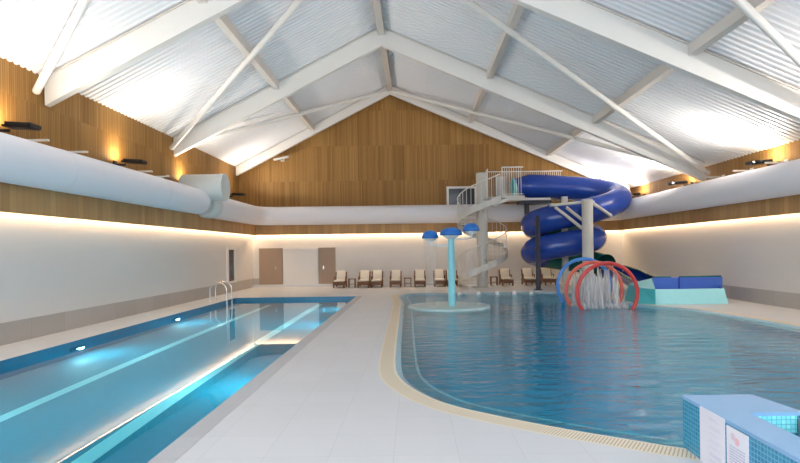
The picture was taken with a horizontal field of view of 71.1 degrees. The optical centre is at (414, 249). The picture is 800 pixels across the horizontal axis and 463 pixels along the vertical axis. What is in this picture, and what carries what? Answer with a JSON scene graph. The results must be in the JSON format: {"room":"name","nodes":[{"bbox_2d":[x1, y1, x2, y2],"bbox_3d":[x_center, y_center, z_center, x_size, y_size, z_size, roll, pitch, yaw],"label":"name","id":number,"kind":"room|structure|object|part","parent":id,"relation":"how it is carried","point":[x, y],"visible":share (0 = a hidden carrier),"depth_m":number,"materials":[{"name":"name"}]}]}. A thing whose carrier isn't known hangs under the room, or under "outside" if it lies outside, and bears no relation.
{"room":"indoor swimming pool","nodes":[
{"label":"indoor swimming pool","id":0,"kind":"room"},
{"bbox_2d":[0,57,238,200],"bbox_3d":[-9.616,-2.957,13.300,0.150,3.176,34.600,-1,0,0],"label":"wall","id":1,"kind":"structure","parent":0,"point":[78,122],"depth_m":16.72,"materials":[{"name":"brown wood"}]},
{"bbox_2d":[0,121,41,131],"bbox_3d":[-9.060,-2.727,12.700,0.956,0.300,0.380,-1,0,0],"label":"light","id":2,"kind":"object","parent":1,"relation":"attached to","point":[12,125],"visible":1,"depth_m":12.55,"materials":[{"name":"black metal"}]},
{"bbox_3d":[-9.338,-2.713,12.700,0.320,0.067,0.070,-1,0,0],"label":"arm","id":3,"kind":"part","parent":2,"relation":"part of","materials":[{"name":"black metal"}]},
{"bbox_2d":[27,139,49,141],"bbox_3d":[-9.146,-2.616,13.400,0.780,0.200,0.180,-1,0,0],"label":"bracket","id":4,"kind":"object","parent":1,"relation":"attached to","point":[34,140],"visible":0.39,"depth_m":13.36,"materials":[{"name":"white metal"}]},
{"bbox_2d":[58,148,87,152],"bbox_3d":[-9.146,-2.616,15.000,0.780,0.200,0.180,-1,0,0],"label":"bracket","id":5,"kind":"object","parent":1,"relation":"attached to","point":[58,148],"visible":0.32,"depth_m":14.96,"materials":[{"name":"white metal"}]},
{"bbox_2d":[113,159,146,165],"bbox_3d":[-9.060,-2.727,17.800,0.956,0.300,0.380,-1,0,0],"label":"light","id":6,"kind":"object","parent":1,"relation":"attached to","point":[125,161],"visible":0.94,"depth_m":17.68,"materials":[{"name":"black metal"}]},
{"bbox_2d":[230,193,245,196],"bbox_3d":[-9.060,-2.727,28.300,0.956,0.300,0.380,-1,0,0],"label":"light","id":7,"kind":"object","parent":1,"relation":"attached to","point":[233,194],"visible":0.84,"depth_m":28.11,"materials":[{"name":"black metal"}]},
{"bbox_2d":[0,212,252,322],"bbox_3d":[-9.136,0.324,13.200,0.720,3.400,34.400,-1,0,0],"label":"wall","id":8,"kind":"structure","parent":0,"point":[49,265],"depth_m":15.47,"materials":[{"name":"paint"}]},
{"bbox_2d":[0,279,253,345],"bbox_3d":[-8.742,1.784,13.200,0.030,0.470,34.400,-1,0,0],"label":"baseboard","id":9,"kind":"structure","parent":8,"relation":"attached to","point":[29,328],"depth_m":15.46,"materials":[{"name":"tile"}]},
{"bbox_2d":[226,247,236,283],"bbox_3d":[-8.731,0.719,26.725,0.080,1.700,1.250,-1,0,0],"label":"window","id":10,"kind":"structure","parent":8,"relation":"in","point":[230,251],"depth_m":26.69,"materials":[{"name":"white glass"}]},
{"bbox_3d":[-8.761,0.734,26.725,0.020,1.490,0.850,-1,0,0],"label":"pane","id":11,"kind":"part","parent":10,"relation":"part of","materials":[{"name":"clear glass"}]},
{"bbox_2d":[0,182,255,234],"bbox_3d":[-8.571,-1.109,13.075,0.050,0.630,34.150,-1,0,0],"label":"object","id":12,"kind":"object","parent":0,"point":[14,198],"depth_m":15.14,"materials":[{"name":"brown wood"}]},
{"bbox_2d":[0,296,355,367],"bbox_3d":[-4.940,2.592,10.100,5.050,1.250,26.600,-1,0,0],"label":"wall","id":13,"kind":"structure","parent":0,"point":[14,360],"depth_m":14.68,"materials":[{"name":"tile"}]},
{"bbox_2d":[0,299,351,462],"bbox_3d":[-4.947,2.092,10.100,5.050,0.001,26.600,-1,0,0],"label":"pool water","id":14,"kind":"object","parent":13,"relation":"in","point":[126,397],"visible":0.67,"depth_m":8.89,"materials":[{"name":"blue liquid"}]},
{"bbox_2d":[0,0,385,165],"bbox_3d":[-5.516,-6.670,13.365,8.450,4.492,34.730,-1,0,0],"label":"ceiling","id":15,"kind":"structure","parent":0,"point":[164,90],"depth_m":18.41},
{"bbox_2d":[196,0,313,130],"bbox_3d":[-5.439,-6.484,13.200,0.220,0.290,34.400,-1,0,0],"label":"purlin","id":16,"kind":"structure","parent":15,"relation":"attached to","point":[223,22],"depth_m":18.94,"materials":[{"name":"white metal"}]},
{"bbox_2d":[0,283,799,462],"bbox_3d":[1.271,1.883,13.200,20.050,0.001,34.400,-1,0,0],"label":"floor","id":17,"kind":"structure","parent":0,"point":[330,402],"depth_m":6.62,"materials":[{"name":"tile"}]},
{"bbox_2d":[209,282,227,303],"bbox_3d":[-7.715,2.029,22.000,0.737,1.553,0.117,-1,0,0],"label":"grab rail","id":18,"kind":"object","parent":17,"relation":"on","point":[215,282],"visible":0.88,"depth_m":21.98,"materials":[{"name":"metal"}]},
{"bbox_2d":[214,281,232,302],"bbox_3d":[-7.715,2.029,22.600,0.737,1.553,0.117,-1,0,0],"label":"grab rail","id":19,"kind":"object","parent":17,"relation":"on","point":[220,281],"visible":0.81,"depth_m":22.58,"materials":[{"name":"metal"}]},
{"bbox_2d":[147,296,361,462],"bbox_3d":[-2.304,1.929,10.100,0.240,0.004,26.600,-1,0,0],"label":"strip","id":20,"kind":"object","parent":17,"relation":"on","point":[175,450],"visible":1,"depth_m":6.99,"materials":[{"name":"tile"}]},
{"bbox_2d":[333,271,346,287],"bbox_3d":[-3.880,1.524,29.210,0.630,0.857,1.221,-1,0,0],"label":"sun lounger","id":21,"kind":"object","parent":17,"relation":"on","point":[341,276],"visible":0.96,"depth_m":29.47,"materials":[{"name":"beige fabric"}]},
{"bbox_3d":[-3.877,1.723,29.185,0.600,0.180,1.170,-1,0,0],"label":"frame","id":22,"kind":"part","parent":21,"relation":"part of","materials":[{"name":"brown wood"}]},
{"bbox_2d":[336,271,345,279],"bbox_3d":[-3.882,1.356,29.624,0.470,0.520,0.330,-1,0,0],"label":"cushion","id":23,"kind":"object","parent":21,"relation":"on","point":[340,275],"depth_m":29.60,"materials":[{"name":"beige fabric"}]},
{"bbox_2d":[348,278,355,287],"bbox_3d":[-3.257,1.714,29.200,0.400,0.460,0.400,-1,0,0],"label":"side table","id":24,"kind":"object","parent":17,"relation":"on","point":[348,278],"visible":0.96,"depth_m":29.16,"materials":[{"name":"brown wood"}]},
{"bbox_2d":[357,270,370,287],"bbox_3d":[-2.630,1.508,29.210,0.630,0.857,1.221,-1,0,0],"label":"sun lounger","id":25,"kind":"object","parent":17,"relation":"on","point":[364,275],"visible":0.96,"depth_m":29.48,"materials":[{"name":"beige fabric"}]},
{"bbox_3d":[-2.627,1.706,29.185,0.600,0.180,1.170,-1,0,0],"label":"frame","id":26,"kind":"part","parent":25,"relation":"part of","materials":[{"name":"brown wood"}]},
{"bbox_2d":[360,270,368,278],"bbox_3d":[-2.632,1.339,29.624,0.470,0.520,0.330,-1,0,0],"label":"cushion","id":27,"kind":"object","parent":25,"relation":"on","point":[364,274],"depth_m":29.59,"materials":[{"name":"beige fabric"}]},
{"bbox_2d":[370,270,383,287],"bbox_3d":[-1.960,1.498,29.210,0.630,0.857,1.221,-1,0,0],"label":"sun lounger","id":28,"kind":"object","parent":17,"relation":"on","point":[377,276],"visible":1,"depth_m":29.47,"materials":[{"name":"beige fabric"}]},
{"bbox_3d":[-1.957,1.697,29.185,0.600,0.180,1.170,-1,0,0],"label":"frame","id":29,"kind":"part","parent":28,"relation":"part of","materials":[{"name":"brown wood"}]},
{"bbox_2d":[373,270,381,278],"bbox_3d":[-1.962,1.330,29.624,0.470,0.520,0.330,-1,0,0],"label":"cushion","id":30,"kind":"object","parent":28,"relation":"on","point":[377,274],"depth_m":29.59,"materials":[{"name":"beige fabric"}]},
{"bbox_2d":[389,270,401,286],"bbox_3d":[-0.980,1.485,29.210,0.630,0.857,1.221,-1,0,0],"label":"sun lounger","id":31,"kind":"object","parent":17,"relation":"on","point":[395,275],"visible":1,"depth_m":29.50,"materials":[{"name":"beige fabric"}]},
{"bbox_3d":[-0.977,1.683,29.185,0.600,0.180,1.170,-1,0,0],"label":"frame","id":32,"kind":"part","parent":31,"relation":"part of","materials":[{"name":"brown wood"}]},
{"bbox_2d":[391,270,399,278],"bbox_3d":[-0.982,1.317,29.624,0.470,0.520,0.330,-1,0,0],"label":"cushion","id":33,"kind":"object","parent":31,"relation":"on","point":[395,274],"depth_m":29.58,"materials":[{"name":"beige fabric"}]},
{"bbox_2d":[414,270,425,286],"bbox_3d":[0.280,1.468,29.210,0.630,0.857,1.221,-1,0,0],"label":"sun lounger","id":34,"kind":"object","parent":17,"relation":"on","point":[419,275],"visible":0.99,"depth_m":29.47,"materials":[{"name":"beige fabric"}]},
{"bbox_2d":[415,270,423,278],"bbox_3d":[0.278,1.300,29.624,0.470,0.520,0.330,-1,0,0],"label":"cushion","id":35,"kind":"object","parent":34,"relation":"on","point":[419,274],"depth_m":29.57,"materials":[{"name":"beige fabric"}]},
{"bbox_3d":[0.283,1.666,29.185,0.600,0.180,1.170,-1,0,0],"label":"frame","id":36,"kind":"part","parent":34,"relation":"part of","materials":[{"name":"brown wood"}]},
{"bbox_2d":[252,280,618,287],"bbox_3d":[1.270,1.818,30.249,19.990,0.130,0.298,-1,0,0],"label":"step","id":37,"kind":"structure","parent":17,"relation":"on","point":[570,281],"depth_m":30.10,"materials":[{"name":"tile"}]},
{"bbox_2d":[433,269,445,286],"bbox_3d":[1.300,1.454,29.210,0.630,0.857,1.221,-1,0,0],"label":"sun lounger","id":38,"kind":"object","parent":17,"relation":"on","point":[438,274],"visible":1,"depth_m":29.51,"materials":[{"name":"beige fabric"}]},
{"bbox_2d":[434,269,443,277],"bbox_3d":[1.298,1.286,29.624,0.470,0.520,0.330,-1,0,0],"label":"cushion","id":39,"kind":"object","parent":38,"relation":"on","point":[438,273],"depth_m":29.60,"materials":[{"name":"beige fabric"}]},
{"bbox_3d":[1.303,1.652,29.185,0.600,0.180,1.170,-1,0,0],"label":"frame","id":40,"kind":"part","parent":38,"relation":"part of","materials":[{"name":"brown wood"}]},
{"bbox_2d":[445,269,457,286],"bbox_3d":[1.960,1.445,29.210,0.630,0.857,1.221,-1,0,0],"label":"sun lounger","id":41,"kind":"object","parent":17,"relation":"on","point":[446,275],"visible":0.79,"depth_m":29.20,"materials":[{"name":"beige fabric"}]},
{"bbox_2d":[457,172,507,287],"bbox_3d":[3.388,-0.901,28.000,2.498,5.910,2.494,-1,0,0],"label":"spiral staircase","id":42,"kind":"structure","parent":17,"relation":"on","point":[481,207],"depth_m":27.73,"materials":[{"name":"grey metal"}]},
{"bbox_3d":[3.425,1.829,28.000,1.100,0.050,1.100,-1,0,0],"label":"plate","id":43,"kind":"part","parent":42,"relation":"part of","materials":[{"name":"grey metal"}]},
{"bbox_2d":[485,166,562,215],"bbox_3d":[5.731,-2.922,28.265,4.260,2.488,2.530,-1,0,0],"label":"platform","id":44,"kind":"object","parent":42,"relation":"attached to","point":[520,199],"visible":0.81,"depth_m":28.10,"materials":[{"name":"grey metal"}]},
{"bbox_3d":[4.497,-3.221,29.150,0.480,1.200,0.040,-1,0,0],"label":"infill panel","id":45,"kind":"part","parent":44,"relation":"part of","materials":[{"name":"grey metal"}]},
{"bbox_3d":[4.736,-4.005,27.050,1.020,0.056,0.056,-1,0,1],"label":"handrail","id":46,"kind":"part","parent":44,"relation":"part of","materials":[{"name":"white metal"}]},
{"bbox_3d":[5.740,-4.138,29.009,4.108,0.056,1.019,-1,0,0],"label":"handrail","id":47,"kind":"part","parent":44,"relation":"part of","materials":[{"name":"white metal"}]},
{"bbox_2d":[490,276,497,285],"bbox_3d":[4.142,1.614,29.200,0.400,0.460,0.400,-1,0,0],"label":"side table","id":48,"kind":"object","parent":17,"relation":"on","point":[491,277],"visible":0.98,"depth_m":29.22,"materials":[{"name":"brown wood"}]},
{"bbox_2d":[498,268,513,285],"bbox_3d":[4.770,1.407,29.210,0.630,0.857,1.221,-1,0,0],"label":"sun lounger","id":49,"kind":"object","parent":17,"relation":"on","point":[504,274],"visible":1,"depth_m":29.48,"materials":[{"name":"beige fabric"}]},
{"bbox_2d":[500,268,508,276],"bbox_3d":[4.767,1.239,29.624,0.470,0.520,0.330,-1,0,0],"label":"cushion","id":50,"kind":"object","parent":49,"relation":"on","point":[504,272],"depth_m":29.60,"materials":[{"name":"beige fabric"}]},
{"bbox_3d":[4.772,1.605,29.185,0.600,0.180,1.170,-1,0,0],"label":"frame","id":51,"kind":"part","parent":49,"relation":"part of","materials":[{"name":"brown wood"}]},
{"bbox_2d":[501,277,512,279],"bbox_3d":[4.771,1.475,29.050,0.500,0.080,0.840,-1,0,0],"label":"seat cushion","id":52,"kind":"object","parent":49,"relation":"on","point":[502,278],"depth_m":28.64,"materials":[{"name":"beige fabric"}]},
{"bbox_2d":[521,268,535,285],"bbox_3d":[5.970,1.391,29.210,0.630,0.857,1.221,-1,0,0],"label":"sun lounger","id":53,"kind":"object","parent":17,"relation":"on","point":[527,274],"visible":0.93,"depth_m":29.47,"materials":[{"name":"beige fabric"}]},
{"bbox_2d":[522,268,531,276],"bbox_3d":[5.967,1.222,29.624,0.470,0.520,0.330,-1,0,0],"label":"cushion","id":54,"kind":"object","parent":53,"relation":"on","point":[527,272],"depth_m":29.60,"materials":[{"name":"beige fabric"}]},
{"bbox_3d":[5.972,1.589,29.185,0.600,0.180,1.170,-1,0,0],"label":"frame","id":55,"kind":"part","parent":53,"relation":"part of","materials":[{"name":"brown wood"}]},
{"bbox_2d":[534,215,542,289],"bbox_3d":[5.622,0.124,25.715,0.400,3.400,0.824,-1,0,0],"label":"support post","id":56,"kind":"object","parent":17,"relation":"on","point":[537,218],"visible":0.98,"depth_m":25.41,"materials":[{"name":"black metal"}]},
{"bbox_3d":[5.622,0.124,25.500,0.210,3.400,0.207,-1,0,0],"label":"post","id":57,"kind":"part","parent":56,"relation":"part of","materials":[{"name":"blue metal"}]},
{"bbox_2d":[541,268,556,284],"bbox_3d":[6.969,1.377,29.210,0.630,0.857,1.221,-1,0,0],"label":"sun lounger","id":58,"kind":"object","parent":17,"relation":"on","point":[546,275],"visible":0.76,"depth_m":29.42,"materials":[{"name":"beige fabric"}]},
{"bbox_2d":[541,268,550,276],"bbox_3d":[6.967,1.209,29.624,0.470,0.520,0.330,-1,0,0],"label":"cushion","id":59,"kind":"object","parent":58,"relation":"on","point":[546,272],"depth_m":29.59,"materials":[{"name":"beige fabric"}]},
{"bbox_3d":[6.972,1.575,29.185,0.600,0.180,1.170,-1,0,0],"label":"frame","id":60,"kind":"part","parent":58,"relation":"part of","materials":[{"name":"brown wood"}]},
{"bbox_2d":[561,196,568,286],"bbox_3d":[7.345,-0.405,27.350,0.320,4.410,0.320,-1,0,0],"label":"support column","id":61,"kind":"structure","parent":17,"relation":"on","point":[564,199],"depth_m":27.21,"materials":[{"name":"grey metal"}]},
{"bbox_2d":[549,199,611,289],"bbox_3d":[7.728,-0.241,25.389,2.944,4.071,1.197,-1,0,-12],"label":"support column","id":62,"kind":"structure","parent":17,"relation":"on","point":[587,204],"depth_m":25.04,"materials":[{"name":"grey metal"}]},
{"bbox_2d":[510,174,653,285],"bbox_3d":[7.807,-1.058,24.665,5.560,5.682,9.332,-1,0,0],"label":"water slide","id":63,"kind":"object","parent":17,"relation":"on","point":[614,197],"visible":0.77,"depth_m":26.39,"materials":[{"name":"blue plastic"}]},
{"bbox_2d":[378,292,799,460],"bbox_3d":[4.283,1.841,14.329,10.480,0.002,21.040,-1,0,0],"label":"pool coping","id":64,"kind":"object","parent":17,"relation":"on","point":[388,374],"visible":0.88,"depth_m":6.53},
{"bbox_2d":[624,275,727,304],"bbox_3d":[9.194,1.350,19.150,3.450,0.850,1.600,-1,0,0],"label":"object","id":65,"kind":"object","parent":17,"relation":"on","point":[658,290],"visible":1,"depth_m":18.67,"materials":[{"name":"teal plastic"}]},
{"bbox_3d":[9.092,1.526,18.400,2.380,0.500,0.100,-1,0,0],"label":"panel","id":66,"kind":"part","parent":65,"relation":"part of","materials":[{"name":"teal plastic"}]},
{"bbox_2d":[682,394,799,462],"bbox_3d":[2.916,1.716,3.953,0.755,0.690,2.705,-1,0,0],"label":"tiled wall","id":67,"kind":"structure","parent":17,"relation":"on","point":[772,428],"depth_m":4.71,"materials":[{"name":"blue tile"}]},
{"bbox_2d":[700,406,725,462],"bbox_3d":[2.532,1.623,4.765,0.013,0.485,0.390,-1,0,0],"label":"sign","id":68,"kind":"object","parent":67,"relation":"attached to","point":[712,426],"visible":1,"depth_m":4.76,"materials":[{"name":"white plastic"}]},
{"bbox_2d":[726,425,748,462],"bbox_3d":[2.532,1.641,4.390,0.013,0.450,0.290,-1,0,0],"label":"warning sign","id":69,"kind":"object","parent":67,"relation":"attached to","point":[737,442],"visible":1,"depth_m":4.39,"materials":[{"name":"white plastic"}]},
{"bbox_2d":[239,95,630,206],"bbox_3d":[1.079,-5.190,30.525,21.300,7.350,0.150,-1,0,0],"label":"wall","id":70,"kind":"structure","parent":0,"point":[393,150],"depth_m":30.45,"materials":[{"name":"brown wood"}]},
{"bbox_2d":[273,156,288,161],"bbox_3d":[-7.146,-4.923,30.200,0.845,0.250,0.500,-1,0,0],"label":"spotlight","id":71,"kind":"object","parent":70,"relation":"attached to","point":[282,159],"visible":1,"depth_m":29.96,"materials":[{"name":"grey metal"}]},
{"bbox_2d":[446,186,475,204],"bbox_3d":[2.550,-2.920,30.405,1.620,1.070,0.090,-1,0,0],"label":"window","id":72,"kind":"structure","parent":70,"relation":"in","point":[452,192],"depth_m":30.40,"materials":[{"name":"grey glass"}]},
{"bbox_2d":[253,230,621,283],"bbox_3d":[1.153,0.184,30.500,21.300,3.400,0.200,-1,0,0],"label":"wall","id":73,"kind":"structure","parent":0,"point":[407,253],"depth_m":30.40,"materials":[{"name":"paint"}]},
{"bbox_2d":[254,278,258,284],"bbox_3d":[-8.562,1.782,30.385,0.330,0.470,0.030,-1,0,0],"label":"baseboard","id":74,"kind":"structure","parent":73,"relation":"attached to","point":[256,281],"depth_m":30.37,"materials":[{"name":"tile"}]},
{"bbox_2d":[259,248,282,284],"bbox_3d":[-7.779,0.891,30.349,1.280,1.970,0.102,-1,0,0],"label":"door","id":75,"kind":"structure","parent":73,"relation":"in","point":[270,259],"depth_m":30.36,"materials":[{"name":"wood"}]},
{"bbox_2d":[283,248,317,283],"bbox_3d":[-6.164,0.879,30.375,1.890,1.950,0.050,-1,0,0],"label":"wall panel","id":76,"kind":"object","parent":73,"relation":"attached to","point":[300,265],"depth_m":30.36,"materials":[{"name":"white paint"}]},
{"bbox_2d":[318,247,335,283],"bbox_3d":[-4.739,0.850,30.349,0.920,1.970,0.102,-1,0,0],"label":"door","id":77,"kind":"structure","parent":73,"relation":"in","point":[326,257],"depth_m":30.36,"materials":[{"name":"wood"}]},
{"bbox_2d":[256,220,618,234],"bbox_3d":[1.228,-1.242,30.175,19.650,0.630,0.050,-1,0,0],"label":"trim","id":78,"kind":"structure","parent":0,"point":[607,225],"depth_m":30.15,"materials":[{"name":"brown wood"}]},
{"bbox_2d":[381,0,799,187],"bbox_3d":[5.292,-6.132,13.365,13.150,5.860,34.730,-1,0,0],"label":"ceiling","id":79,"kind":"structure","parent":0,"point":[712,125],"depth_m":18.68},
{"bbox_2d":[372,0,391,90],"bbox_3d":[-1.318,-8.643,13.200,0.260,0.340,34.400,-1,0,0],"label":"ridge beam","id":80,"kind":"structure","parent":79,"relation":"attached to","point":[377,8],"depth_m":21.92,"materials":[{"name":"white metal"}]},
{"bbox_2d":[32,0,90,93],"bbox_3d":[-5.460,-6.190,10.600,10.610,4.509,0.190,-1,0,40],"label":"brace","id":81,"kind":"object","parent":80,"relation":"attached to","point":[81,6],"visible":1,"depth_m":12.77,"materials":[{"name":"white paint"}]},
{"bbox_2d":[169,0,303,149],"bbox_3d":[-5.460,-6.190,18.300,10.739,4.509,0.190,-1,0,41],"label":"brace","id":82,"kind":"object","parent":80,"relation":"attached to","point":[296,3],"visible":1,"depth_m":18.52,"materials":[{"name":"white paint"}]},
{"bbox_2d":[208,90,387,139],"bbox_3d":[-5.412,-6.331,26.100,10.793,4.229,0.190,-1,0,-42],"label":"brace","id":83,"kind":"object","parent":80,"relation":"attached to","point":[250,126],"visible":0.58,"depth_m":25.93,"materials":[{"name":"white paint"}]},
{"bbox_2d":[44,0,799,122],"bbox_3d":[0.947,-5.716,14.500,20.950,6.254,0.320,-1,0,0],"label":"rafter","id":84,"kind":"object","parent":80,"relation":"attached to","point":[591,18],"visible":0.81,"depth_m":14.39,"materials":[{"name":"white paint"}]},
{"bbox_2d":[235,85,629,189],"bbox_3d":[0.946,-5.831,29.900,20.950,6.024,0.320,-1,0,0],"label":"rafter","id":85,"kind":"object","parent":80,"relation":"attached to","point":[442,111],"visible":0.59,"depth_m":29.79,"materials":[{"name":"white paint"}]},
{"bbox_2d":[392,90,649,159],"bbox_3d":[5.096,-5.819,26.100,14.448,5.539,0.190,-1,0,30],"label":"brace","id":86,"kind":"object","parent":85,"relation":"attached to","point":[583,140],"visible":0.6,"depth_m":26.07,"materials":[{"name":"white paint"}]},
{"bbox_2d":[173,28,705,180],"bbox_3d":[0.947,-5.716,22.200,20.950,6.254,0.320,-1,0,0],"label":"rafter","id":87,"kind":"object","parent":80,"relation":"attached to","point":[349,53],"visible":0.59,"depth_m":22.09,"materials":[{"name":"white paint"}]},
{"bbox_2d":[461,0,709,174],"bbox_3d":[5.123,-5.709,18.300,14.395,5.760,0.190,-1,0,-29],"label":"brace","id":88,"kind":"object","parent":80,"relation":"attached to","point":[470,3],"visible":1,"depth_m":18.38,"materials":[{"name":"white paint"}]},
{"bbox_2d":[730,0,799,66],"bbox_3d":[5.123,-5.709,10.600,14.299,5.760,0.190,-1,0,-29],"label":"brace","id":89,"kind":"object","parent":80,"relation":"attached to","point":[744,6],"depth_m":11.81,"materials":[{"name":"white paint"}]},
{"bbox_2d":[468,3,524,122],"bbox_3d":[2.957,-6.887,13.200,0.220,0.290,34.400,-1,0,0],"label":"beam","id":90,"kind":"structure","parent":79,"relation":"attached to","point":[517,10],"depth_m":19.21,"materials":[{"name":"white metal"}]},
{"bbox_2d":[546,0,775,155],"bbox_3d":[7.131,-5.138,13.200,0.220,0.290,34.400,-1,0,0],"label":"purlin","id":91,"kind":"structure","parent":79,"relation":"attached to","point":[735,18],"depth_m":15.45,"materials":[{"name":"white metal"}]},
{"bbox_2d":[401,293,799,447],"bbox_3d":[4.283,1.887,14.330,9.720,0.001,20.282,-1,0,0],"label":"pool water","id":92,"kind":"object","parent":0,"point":[625,372],"visible":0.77,"depth_m":9.60,"materials":[{"name":"blue liquid"}]},
{"bbox_2d":[556,257,611,302],"bbox_3d":[6.057,1.214,20.000,2.014,1.916,0.124,-1,0,0],"label":"hoop","id":93,"kind":"object","parent":92,"relation":"in","point":[566,265],"visible":0.67,"depth_m":19.95,"materials":[{"name":"metal"}]},
{"bbox_2d":[564,261,623,305],"bbox_3d":[6.058,1.260,18.900,2.014,1.810,0.124,-1,0,0],"label":"hoop","id":94,"kind":"object","parent":92,"relation":"in","point":[588,263],"visible":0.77,"depth_m":18.85,"materials":[{"name":"metal"}]},
{"bbox_2d":[565,267,625,308],"bbox_3d":[6.040,1.204,18.772,1.721,1.361,2.348,-1,0,0],"label":"water spray","id":95,"kind":"object","parent":92,"relation":"on","point":[589,297],"visible":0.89,"depth_m":18.27,"materials":[{"name":"white liquid"}]},
{"bbox_2d":[575,261,638,309],"bbox_3d":[6.058,1.260,17.600,2.014,1.810,0.124,-1,0,0],"label":"hoop","id":96,"kind":"object","parent":92,"relation":"in","point":[601,264],"visible":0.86,"depth_m":17.55,"materials":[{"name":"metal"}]},
{"bbox_2d":[619,194,799,229],"bbox_3d":[11.027,-1.375,13.075,0.050,0.630,34.150,-1,0,0],"label":"trim","id":97,"kind":"structure","parent":0,"point":[787,204],"depth_m":19.95,"materials":[{"name":"brown wood"}]},
{"bbox_2d":[622,213,799,293],"bbox_3d":[11.537,0.043,13.200,0.530,3.400,34.400,-1,0,0],"label":"wall","id":98,"kind":"structure","parent":0,"point":[755,252],"depth_m":20.13,"materials":[{"name":"paint"}]},
{"bbox_2d":[723,285,799,309],"bbox_3d":[11.277,1.512,13.200,0.030,0.470,34.400,-1,0,0],"label":"baseboard","id":99,"kind":"structure","parent":98,"relation":"attached to","point":[761,296],"depth_m":18.02,"materials":[{"name":"tile"}]},
{"bbox_3d":[11.149,-1.647,13.100,0.200,0.050,34.200,-1,0,0],"label":"trim","id":100,"kind":"structure","parent":98,"relation":"attached to","visible":0},
{"bbox_2d":[199,159,799,224],"bbox_3d":[1.214,-1.917,13.273,20.040,1.020,34.146,-1,0,0],"label":"ventilation duct","id":101,"kind":"object","parent":100,"relation":"on","point":[781,179],"visible":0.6,"depth_m":25.52,"materials":[{"name":"white metal"}]},
{"bbox_2d":[0,132,229,213],"bbox_3d":[-8.145,-2.154,9.217,1.670,1.581,26.035,-1,0,0],"label":"ventilation duct","id":102,"kind":"object","parent":101,"relation":"attached to","point":[23,162],"visible":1,"depth_m":14.06,"materials":[{"name":"white metal"}]},
{"bbox_2d":[631,139,799,197],"bbox_3d":[11.841,-2.559,13.300,0.150,1.795,34.600,-1,0,0],"label":"wall","id":103,"kind":"structure","parent":0,"point":[791,151],"depth_m":20.78,"materials":[{"name":"brown wood"}]},
{"bbox_2d":[668,181,693,185],"bbox_3d":[11.285,-2.756,23.700,0.956,0.304,0.380,-1,0,0],"label":"light","id":104,"kind":"object","parent":103,"relation":"attached to","point":[676,182],"visible":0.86,"depth_m":23.52,"materials":[{"name":"black metal"}]},
{"bbox_2d":[732,167,753,171],"bbox_3d":[11.424,-2.756,19.500,0.680,0.200,0.180,-1,0,0],"label":"bracket","id":105,"kind":"object","parent":103,"relation":"attached to","point":[753,167],"visible":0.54,"depth_m":19.46,"materials":[{"name":"white metal"}]},
{"bbox_2d":[745,159,779,165],"bbox_3d":[11.285,-2.756,18.100,0.956,0.304,0.380,-1,0,0],"label":"light","id":106,"kind":"object","parent":103,"relation":"attached to","point":[757,162],"visible":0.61,"depth_m":17.91,"materials":[{"name":"black metal"}]},
{"bbox_2d":[764,159,788,163],"bbox_3d":[11.424,-2.756,17.700,0.680,0.200,0.180,-1,0,0],"label":"bracket","id":107,"kind":"object","parent":103,"relation":"attached to","point":[786,160],"visible":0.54,"depth_m":17.66,"materials":[{"name":"white metal"}]},
{"bbox_3d":[4.290,2.372,14.331,9.150,0.840,19.714,-1,0,0],"label":"basin","id":108,"kind":"object","parent":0,"visible":0},
{"bbox_2d":[408,223,489,311],"bbox_3d":[1.133,0.970,18.800,2.760,3.710,2.760,-1,0,0],"label":"fountain","id":109,"kind":"object","parent":108,"relation":"on","point":[451,233],"visible":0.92,"depth_m":18.49,"materials":[{"name":"metal"}]},
{"bbox_2d":[424,238,435,241],"bbox_3d":[0.526,-0.322,18.750,0.414,0.130,0.414,-1,0,0],"label":"bowl","id":110,"kind":"object","parent":109,"relation":"on","point":[427,239],"depth_m":18.61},
{"bbox_3d":[0.844,-0.193,18.681,0.766,0.175,0.070,-1,0,12],"label":"arm","id":111,"kind":"part","parent":109,"relation":"part of"},
{"bbox_2d":[443,235,458,238],"bbox_3d":[1.214,-0.422,18.600,0.562,0.130,0.562,-1,0,0],"label":"bowl","id":112,"kind":"object","parent":109,"relation":"on","point":[446,236],"depth_m":18.42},
{"bbox_3d":[1.573,-0.422,18.573,0.720,0.174,0.070,-1,0,4],"label":"arm","id":113,"kind":"part","parent":109,"relation":"part of"},
{"bbox_2d":[465,231,476,234],"bbox_3d":[1.873,-0.560,18.550,0.422,0.130,0.422,-1,0,0],"label":"bowl","id":114,"kind":"object","parent":109,"relation":"on","point":[468,232],"depth_m":18.42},
{"bbox_2d":[395,292,799,400],"bbox_3d":[4.283,1.891,14.330,9.920,0.102,20.482,-1,0,0],"label":"rim","id":115,"kind":"object","parent":108,"relation":"attached to","point":[399,335],"visible":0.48,"depth_m":15.07,"materials":[{"name":"tile"}]}
]}

